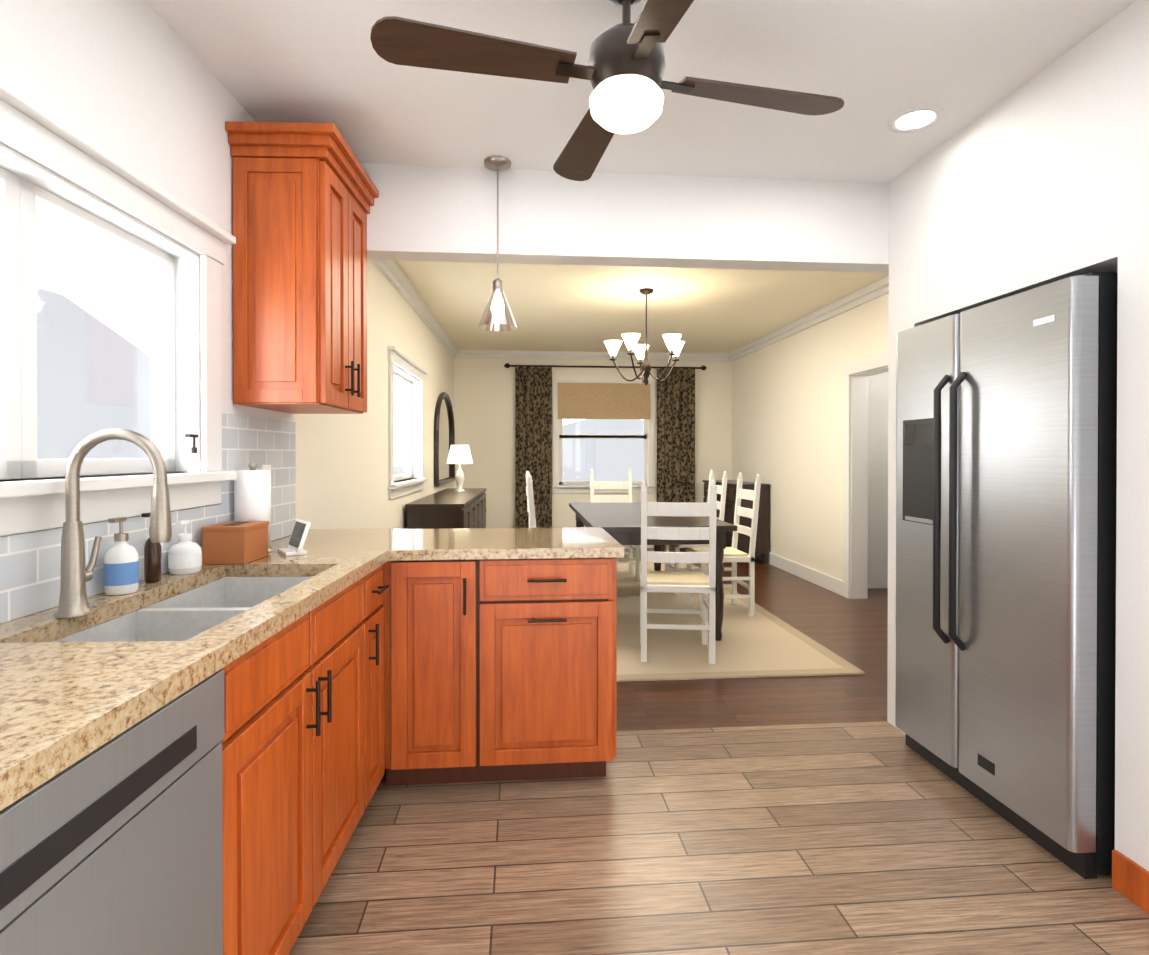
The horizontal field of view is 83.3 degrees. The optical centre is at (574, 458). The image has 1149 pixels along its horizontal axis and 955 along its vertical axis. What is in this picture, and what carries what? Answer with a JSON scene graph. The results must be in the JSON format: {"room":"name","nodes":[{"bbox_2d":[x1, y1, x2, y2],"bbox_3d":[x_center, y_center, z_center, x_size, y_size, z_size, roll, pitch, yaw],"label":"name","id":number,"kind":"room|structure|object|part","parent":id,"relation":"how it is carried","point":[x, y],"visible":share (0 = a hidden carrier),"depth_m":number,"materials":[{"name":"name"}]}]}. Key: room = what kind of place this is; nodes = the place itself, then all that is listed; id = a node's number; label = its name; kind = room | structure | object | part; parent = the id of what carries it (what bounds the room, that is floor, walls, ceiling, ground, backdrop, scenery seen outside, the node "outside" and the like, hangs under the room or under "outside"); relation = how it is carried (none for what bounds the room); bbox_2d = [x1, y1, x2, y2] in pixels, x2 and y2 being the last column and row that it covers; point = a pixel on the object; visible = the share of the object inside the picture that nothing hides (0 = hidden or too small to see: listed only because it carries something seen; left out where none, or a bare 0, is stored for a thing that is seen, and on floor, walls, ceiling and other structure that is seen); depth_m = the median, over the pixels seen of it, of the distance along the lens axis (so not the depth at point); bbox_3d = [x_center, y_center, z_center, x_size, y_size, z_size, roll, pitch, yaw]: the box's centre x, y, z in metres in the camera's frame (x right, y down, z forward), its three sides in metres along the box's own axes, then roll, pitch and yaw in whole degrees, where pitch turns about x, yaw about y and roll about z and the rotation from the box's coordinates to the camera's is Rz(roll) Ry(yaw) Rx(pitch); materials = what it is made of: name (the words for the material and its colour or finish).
{"room":"kitchen","nodes":[
{"label":"kitchen","id":0,"kind":"room"},
{"bbox_2d":[0,0,293,534],"bbox_3d":[-1.232,-0.148,0.543,0.150,2.800,4.570,0,0,-2],"label":"wall","id":1,"kind":"structure","parent":0,"point":[138,85],"depth_m":1.78,"materials":[{"name":"white paint"}]},
{"bbox_2d":[0,76,236,535],"bbox_3d":[-1.232,-0.298,1.468,0.210,0.910,1.480,0,0,-2],"label":"window","id":2,"kind":"structure","parent":1,"relation":"in","point":[33,129],"depth_m":1.66,"materials":[{"name":"white wood"}]},
{"bbox_3d":[-1.279,-0.303,1.466,0.006,0.660,1.180,0,0,-2],"label":"kitchen window glass","id":3,"kind":"part","parent":2,"relation":"part of","materials":[{"name":"glass"}]},
{"bbox_2d":[185,434,200,472],"bbox_3d":[-1.179,-0.017,1.994,0.038,0.118,0.054,0,0,-2],"label":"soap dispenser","id":4,"kind":"object","parent":2,"relation":"on","point":[194,462],"visible":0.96,"depth_m":1.99,"materials":[{"name":"white plastic"}]},
{"bbox_2d":[262,465,270,469],"bbox_3d":[-1.208,0.080,2.532,0.007,0.114,0.070,0,0,-2],"label":"outlet","id":5,"kind":"object","parent":1,"relation":"attached to","point":[266,467],"visible":0.04,"depth_m":2.53,"materials":[{"name":"white plastic"}]},
{"bbox_2d":[225,121,378,413],"bbox_3d":[-1.033,-0.683,2.533,0.372,0.975,0.580,0,0,-2],"label":"upper cabinet","id":6,"kind":"object","parent":1,"relation":"attached to","point":[305,195],"visible":1,"depth_m":2.29,"materials":[{"name":"brown wood"}]},
{"bbox_2d":[294,260,453,528],"bbox_3d":[-1.488,-0.180,5.706,0.150,2.800,5.830,0,0,-4],"label":"wall","id":7,"kind":"structure","parent":0,"point":[342,471],"depth_m":4.22,"materials":[{"name":"beige paint"}]},
{"bbox_2d":[387,346,428,499],"bbox_3d":[-1.437,-0.263,5.373,0.210,1.110,1.460,0,0,-4],"label":"window","id":8,"kind":"structure","parent":7,"relation":"in","point":[413,397],"depth_m":5.83,"materials":[{"name":"white wood"}]},
{"bbox_3d":[-1.484,-0.268,5.370,0.006,0.860,1.160,0,0,-4],"label":"dining room window glass","id":9,"kind":"part","parent":8,"relation":"part of","materials":[{"name":"glass"}]},
{"bbox_2d":[372,260,458,357],"bbox_3d":[-1.375,-1.350,5.701,0.075,0.100,5.540,0,0,-4],"label":"crown molding","id":10,"kind":"structure","parent":7,"relation":"attached to","point":[393,273],"depth_m":5.43,"materials":[{"name":"white wood"}]},
{"bbox_2d":[434,392,454,486],"bbox_3d":[-1.499,-0.241,7.473,0.060,1.060,1.420,0,0,-4],"label":"arched mirror","id":11,"kind":"object","parent":7,"relation":"attached to","point":[444,438],"visible":0.92,"depth_m":7.40,"materials":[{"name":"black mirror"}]},
{"bbox_2d":[454,358,731,527],"bbox_3d":[0.193,-0.199,8.698,4.190,2.800,0.150,0,0,-5],"label":"wall","id":12,"kind":"structure","parent":0,"point":[484,406],"depth_m":8.54,"materials":[{"name":"beige paint"}]},
{"bbox_2d":[456,350,729,361],"bbox_3d":[0.203,-1.368,8.579,3.890,0.100,0.075,0,0,-5],"label":"crown molding","id":13,"kind":"structure","parent":12,"relation":"attached to","point":[560,355],"depth_m":8.52,"materials":[{"name":"white wood"}]},
{"bbox_2d":[552,380,656,493],"bbox_3d":[0.392,-0.294,8.660,1.420,1.510,0.160,0,0,-5],"label":"window","id":14,"kind":"structure","parent":12,"relation":"in","point":[560,485],"depth_m":8.67,"materials":[{"name":"white wood"}]},
{"bbox_2d":[504,363,706,546],"bbox_3d":[0.424,-0.041,8.581,2.700,2.425,0.124,0,0,-5],"label":"window curtains","id":15,"kind":"object","parent":12,"relation":"hanging from","point":[675,431],"visible":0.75,"depth_m":8.57,"materials":[{"name":"brown fabric"}]},
{"bbox_2d":[622,545,691,547],"bbox_3d":[0.200,1.136,8.625,3.890,0.130,0.015,0,0,-5],"label":"baseboard","id":16,"kind":"structure","parent":12,"relation":"attached to","point":[648,546],"depth_m":8.69,"materials":[{"name":"white wood"}]},
{"bbox_2d":[360,163,888,272],"bbox_3d":[0.750,-0.163,3.040,4.040,2.800,0.140,0,0,-5],"label":"wall","id":17,"kind":"structure","parent":0,"point":[438,213],"depth_m":2.93,"materials":[{"name":"white paint"}]},
{"bbox_2d":[395,261,888,353],"bbox_3d":[0.976,-1.442,5.977,5.290,0.080,5.690,0,0,-5],"label":"ceiling","id":18,"kind":"structure","parent":0,"point":[583,308],"depth_m":5.74,"materials":[{"name":"beige paint"}]},
{"bbox_2d":[604,288,684,384],"bbox_3d":[0.593,-1.003,5.366,0.688,0.789,0.665,0,0,-5],"label":"dining chandelier","id":19,"kind":"object","parent":18,"relation":"hanging from","point":[674,344],"visible":1,"depth_m":5.32,"materials":[{"name":"white glass"}]},
{"bbox_2d":[147,0,1136,182],"bbox_3d":[0.870,-1.319,0.750,4.190,0.080,4.710,0,0,-5],"label":"ceiling","id":20,"kind":"structure","parent":0,"point":[876,66],"depth_m":2.17,"materials":[{"name":"white paint"}]},
{"bbox_2d":[479,156,516,330],"bbox_3d":[-0.335,-0.931,2.813,0.172,0.719,0.172,0,0,-5],"label":"pendant light","id":21,"kind":"object","parent":20,"relation":"hanging from","point":[497,164],"visible":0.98,"depth_m":2.80,"materials":[{"name":"silver metal"}]},
{"bbox_2d":[370,0,843,180],"bbox_3d":[0.139,-1.087,1.728,0.971,0.394,0.971,0,0,31],"label":"ceiling fan","id":22,"kind":"object","parent":20,"relation":"hanging from","point":[623,71],"visible":1,"depth_m":1.66,"materials":[{"name":"brown wood"}]},
{"bbox_2d":[887,105,943,132],"bbox_3d":[1.292,-1.286,2.447,0.190,0.008,0.190,0,0,-5],"label":"recessed light","id":23,"kind":"object","parent":20,"relation":"in","point":[917,118],"visible":1,"depth_m":2.44,"materials":[{"name":"white plastic"}]},
{"bbox_2d":[289,548,1148,954],"bbox_3d":[1.176,1.263,3.648,5.290,0.060,10.400,0,0,-5],"label":"floor","id":24,"kind":"structure","parent":0,"point":[869,838],"depth_m":2.04,"materials":[{"name":"brown wood"}]},
{"bbox_2d":[0,657,251,954],"bbox_3d":[-0.887,0.816,0.853,0.549,0.868,0.742,0,0,-5],"label":"base cabinet","id":25,"kind":"object","parent":24,"relation":"on","point":[204,759],"depth_m":0.94,"materials":[{"name":"brown wood"}]},
{"bbox_2d":[0,668,224,954],"bbox_3d":[-0.885,0.816,0.866,0.524,0.868,0.600,0,0,-2],"label":"dishwasher","id":26,"kind":"object","parent":25,"relation":"in","point":[116,848],"depth_m":0.91,"materials":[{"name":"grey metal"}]},
{"bbox_2d":[0,529,391,816],"bbox_3d":[-0.917,0.360,0.966,0.714,0.040,4.112,0,0,-5],"label":"countertop","id":27,"kind":"structure","parent":25,"relation":"on","point":[63,699],"depth_m":1.07,"materials":[{"name":"beige stone"}]},
{"bbox_2d":[54,428,171,617],"bbox_3d":[-0.998,0.134,1.415,0.233,0.402,0.098,0,0,-5],"label":"gooseneck faucet","id":28,"kind":"object","parent":27,"relation":"on","point":[76,575],"visible":1,"depth_m":1.39,"materials":[{"name":"silver metal"}]},
{"bbox_2d":[103,517,138,594],"bbox_3d":[-1.134,0.241,1.615,0.072,0.188,0.073,0,0,-2],"label":"soap dispenser","id":29,"kind":"object","parent":27,"relation":"on","point":[121,568],"visible":1,"depth_m":1.59,"materials":[{"name":"white plastic"}]},
{"bbox_2d":[141,512,161,582],"bbox_3d":[-1.146,0.240,1.747,0.039,0.188,0.055,0,0,-2],"label":"soap dispenser","id":30,"kind":"object","parent":27,"relation":"on","point":[152,562],"visible":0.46,"depth_m":1.74,"materials":[{"name":"brown glass"}]},
{"bbox_2d":[28,573,335,736],"bbox_3d":[-0.911,0.474,1.618,0.403,0.221,0.875,0,0,-5],"label":"sink","id":31,"kind":"object","parent":27,"relation":"in","point":[196,606],"depth_m":1.60,"materials":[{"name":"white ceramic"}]},
{"bbox_2d":[168,520,201,574],"bbox_3d":[-1.143,0.256,1.895,0.084,0.153,0.085,0,0,-2],"label":"soap dispenser","id":32,"kind":"object","parent":27,"relation":"on","point":[185,555],"visible":1,"depth_m":1.87,"materials":[{"name":"white ceramic"}]},
{"bbox_2d":[201,521,268,563],"bbox_3d":[-1.108,0.271,2.116,0.136,0.120,0.176,0,0,-2],"label":"box","id":33,"kind":"object","parent":27,"relation":"on","point":[236,542],"visible":0.98,"depth_m":2.03,"materials":[{"name":"brown wood"}]},
{"bbox_2d":[234,463,272,552],"bbox_3d":[-1.139,0.173,2.284,0.128,0.315,0.130,0,0,-2],"label":"paper towel holder","id":34,"kind":"object","parent":27,"relation":"on","point":[252,493],"visible":0.56,"depth_m":2.24,"materials":[{"name":"white paper"}]},
{"bbox_2d":[278,519,310,555],"bbox_3d":[-0.985,0.274,2.265,0.078,0.114,0.150,0,0,-37],"label":"tablet","id":35,"kind":"object","parent":27,"relation":"on","point":[298,536],"visible":1,"depth_m":2.24,"materials":[{"name":"white plastic"}]},
{"bbox_2d":[176,557,391,809],"bbox_3d":[-0.933,0.807,2.154,0.551,0.870,0.307,0,0,-5],"label":"base cabinet","id":36,"kind":"object","parent":24,"relation":"on","point":[362,613],"depth_m":2.17,"materials":[{"name":"brown wood"}]},
{"bbox_2d":[232,653,363,954],"bbox_3d":[-0.925,0.935,1.626,0.571,0.620,0.924,0,0,-5],"label":"base cabinet","id":37,"kind":"object","parent":24,"relation":"on","point":[300,805],"depth_m":1.54,"materials":[{"name":"brown wood"}]},
{"bbox_2d":[405,488,486,528],"bbox_3d":[-1.187,0.785,6.397,0.486,0.859,2.440,0,0,-4],"label":"sideboard","id":38,"kind":"object","parent":24,"relation":"on","point":[449,508],"visible":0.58,"depth_m":5.24,"materials":[{"name":"brown wood"}]},
{"bbox_2d":[447,445,472,491],"bbox_3d":[-1.242,0.101,6.991,0.280,0.500,0.280,0,0,-4],"label":"light","id":39,"kind":"object","parent":38,"relation":"on","point":[459,454],"visible":1,"depth_m":6.91,"materials":[{"name":"white ceramic"}]},
{"bbox_2d":[408,557,499,784],"bbox_3d":[-0.527,0.804,2.677,0.413,0.870,0.620,0,0,-5],"label":"base cabinet","id":40,"kind":"object","parent":24,"relation":"on","point":[454,602],"depth_m":2.38,"materials":[{"name":"brown wood"}]},
{"bbox_2d":[500,553,623,780],"bbox_3d":[-0.155,0.804,2.709,0.585,0.870,0.620,0,0,-5],"label":"base cabinet","id":41,"kind":"object","parent":24,"relation":"on","point":[558,611],"depth_m":2.41,"materials":[{"name":"brown wood"}]},
{"bbox_2d":[364,527,623,556],"bbox_3d":[-0.323,0.349,2.712,0.965,0.040,0.680,0,0,-5],"label":"countertop","id":42,"kind":"structure","parent":41,"relation":"on","point":[526,542],"depth_m":2.55,"materials":[{"name":"beige stone"}]},
{"bbox_2d":[703,480,769,564],"bbox_3d":[1.961,0.745,8.002,0.436,0.919,1.290,0,0,-5],"label":"buffet","id":43,"kind":"object","parent":24,"relation":"on","point":[762,542],"visible":0.31,"depth_m":7.39,"materials":[{"name":"brown wood"}]},
{"bbox_2d":[617,562,864,681],"bbox_3d":[0.405,1.214,5.514,2.190,0.012,3.850,0,0,-5],"label":"dining rug","id":44,"kind":"object","parent":24,"relation":"on","point":[762,642],"visible":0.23,"depth_m":4.21,"materials":[{"name":"beige carpet"}]},
{"bbox_2d":[525,471,530,527],"bbox_3d":[-0.198,0.659,5.735,0.474,1.095,0.446,0,0,-5],"label":"dining chair","id":45,"kind":"object","parent":44,"relation":"on","point":[527,472],"visible":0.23,"depth_m":5.63,"materials":[{"name":"white wood"}]},
{"bbox_2d":[526,474,535,527],"bbox_3d":[-0.122,0.664,4.838,0.474,1.095,0.446,0,0,-5],"label":"dining chair","id":46,"kind":"object","parent":44,"relation":"on","point":[530,502],"visible":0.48,"depth_m":4.60,"materials":[{"name":"white wood"}]},
{"bbox_2d":[590,469,638,580],"bbox_3d":[0.401,0.653,6.566,0.446,1.095,0.474,0,0,-5],"label":"dining chair","id":47,"kind":"object","parent":44,"relation":"on","point":[613,499],"visible":0.5,"depth_m":6.75,"materials":[{"name":"white wood"}]},
{"bbox_2d":[569,502,736,640],"bbox_3d":[0.508,0.821,5.244,0.950,0.776,2.100,0,0,-5],"label":"dining table","id":48,"kind":"object","parent":44,"relation":"on","point":[620,523],"visible":0.4,"depth_m":4.31,"materials":[{"name":"wood"}]},
{"bbox_2d":[640,480,716,663],"bbox_3d":[0.632,0.669,4.022,0.446,1.094,0.473,0,0,5],"label":"dining chair","id":49,"kind":"object","parent":44,"relation":"on","point":[680,582],"visible":1,"depth_m":3.83,"materials":[{"name":"white wood"}]},
{"bbox_2d":[665,470,726,594],"bbox_3d":[1.113,0.657,5.947,0.474,1.095,0.446,0,0,-5],"label":"dining chair","id":50,"kind":"object","parent":44,"relation":"on","point":[721,490],"visible":0.4,"depth_m":5.75,"materials":[{"name":"white wood"}]},
{"bbox_2d":[686,472,760,617],"bbox_3d":[1.181,0.662,5.150,0.474,1.095,0.446,0,0,-5],"label":"dining chair","id":51,"kind":"object","parent":44,"relation":"on","point":[733,555],"visible":0.83,"depth_m":5.03,"materials":[{"name":"white wood"}]},
{"bbox_2d":[895,272,1117,878],"bbox_3d":[1.777,0.341,2.373,0.827,1.800,0.910,0,0,-5],"label":"refrigerator","id":52,"kind":"object","parent":24,"relation":"on","point":[1006,449],"visible":0.98,"depth_m":2.10,"materials":[{"name":"silver metal"}]},
{"bbox_2d":[731,293,888,598],"bbox_3d":[2.441,-0.183,6.110,0.150,2.800,5.690,0,0,-5],"label":"wall","id":53,"kind":"structure","parent":0,"point":[787,439],"depth_m":6.54,"materials":[{"name":"beige paint"}]},
{"bbox_2d":[755,552,842,595],"bbox_3d":[2.365,1.153,6.037,0.015,0.130,5.540,0,0,-5],"label":"baseboard","id":54,"kind":"structure","parent":53,"relation":"attached to","point":[828,582],"depth_m":6.46,"materials":[{"name":"white wood"}]},
{"bbox_2d":[728,276,888,361],"bbox_3d":[2.335,-1.352,6.018,0.075,0.100,5.540,0,0,-5],"label":"crown molding","id":55,"kind":"structure","parent":53,"relation":"attached to","point":[872,291],"depth_m":6.09,"materials":[{"name":"white wood"}]},
{"bbox_2d":[843,353,887,598],"bbox_3d":[2.505,0.198,5.209,0.175,2.050,1.020,0,0,-5],"label":"door frame","id":56,"kind":"structure","parent":53,"relation":"attached to","point":[856,457],"depth_m":5.62,"materials":[{"name":"white wood"}]},
{"bbox_2d":[868,372,887,588],"bbox_3d":[2.967,-0.183,6.120,0.900,2.800,0.100,0,0,-5],"label":"wall","id":57,"kind":"structure","parent":0,"point":[877,480],"depth_m":6.04,"materials":[{"name":"white paint"}]},
{"bbox_2d":[887,0,1148,870],"bbox_3d":[2.095,-0.015,0.868,0.870,2.530,4.420,0,0,-5],"label":"wall","id":58,"kind":"structure","parent":0,"point":[1040,178],"depth_m":2.02,"materials":[{"name":"white paint"}]},
{"bbox_2d":[1112,850,1148,913],"bbox_3d":[1.704,1.199,0.255,0.014,0.110,3.251,0,0,-5],"label":"baseboard","id":59,"kind":"structure","parent":58,"relation":"attached to","point":[1130,879],"depth_m":1.81,"materials":[{"name":"brown wood"}]},
{"label":"outside","id":60,"kind":"structure","parent":0,"visible":0},
{"bbox_2d":[36,204,150,458],"bbox_3d":[-4.313,-1.013,2.915,0.050,5.500,12.600,0,0,-5],"label":"window pane","id":61,"kind":"structure","parent":60,"point":[90,325],"depth_m":6.05,"materials":[{"name":"glass"}]},
{"bbox_2d":[394,378,642,480],"bbox_3d":[0.141,-1.056,9.843,9.900,5.500,0.050,0,0,-5],"label":"window pane","id":62,"kind":"structure","parent":60,"point":[611,458],"depth_m":9.84,"materials":[{"name":"glass"}]}
]}

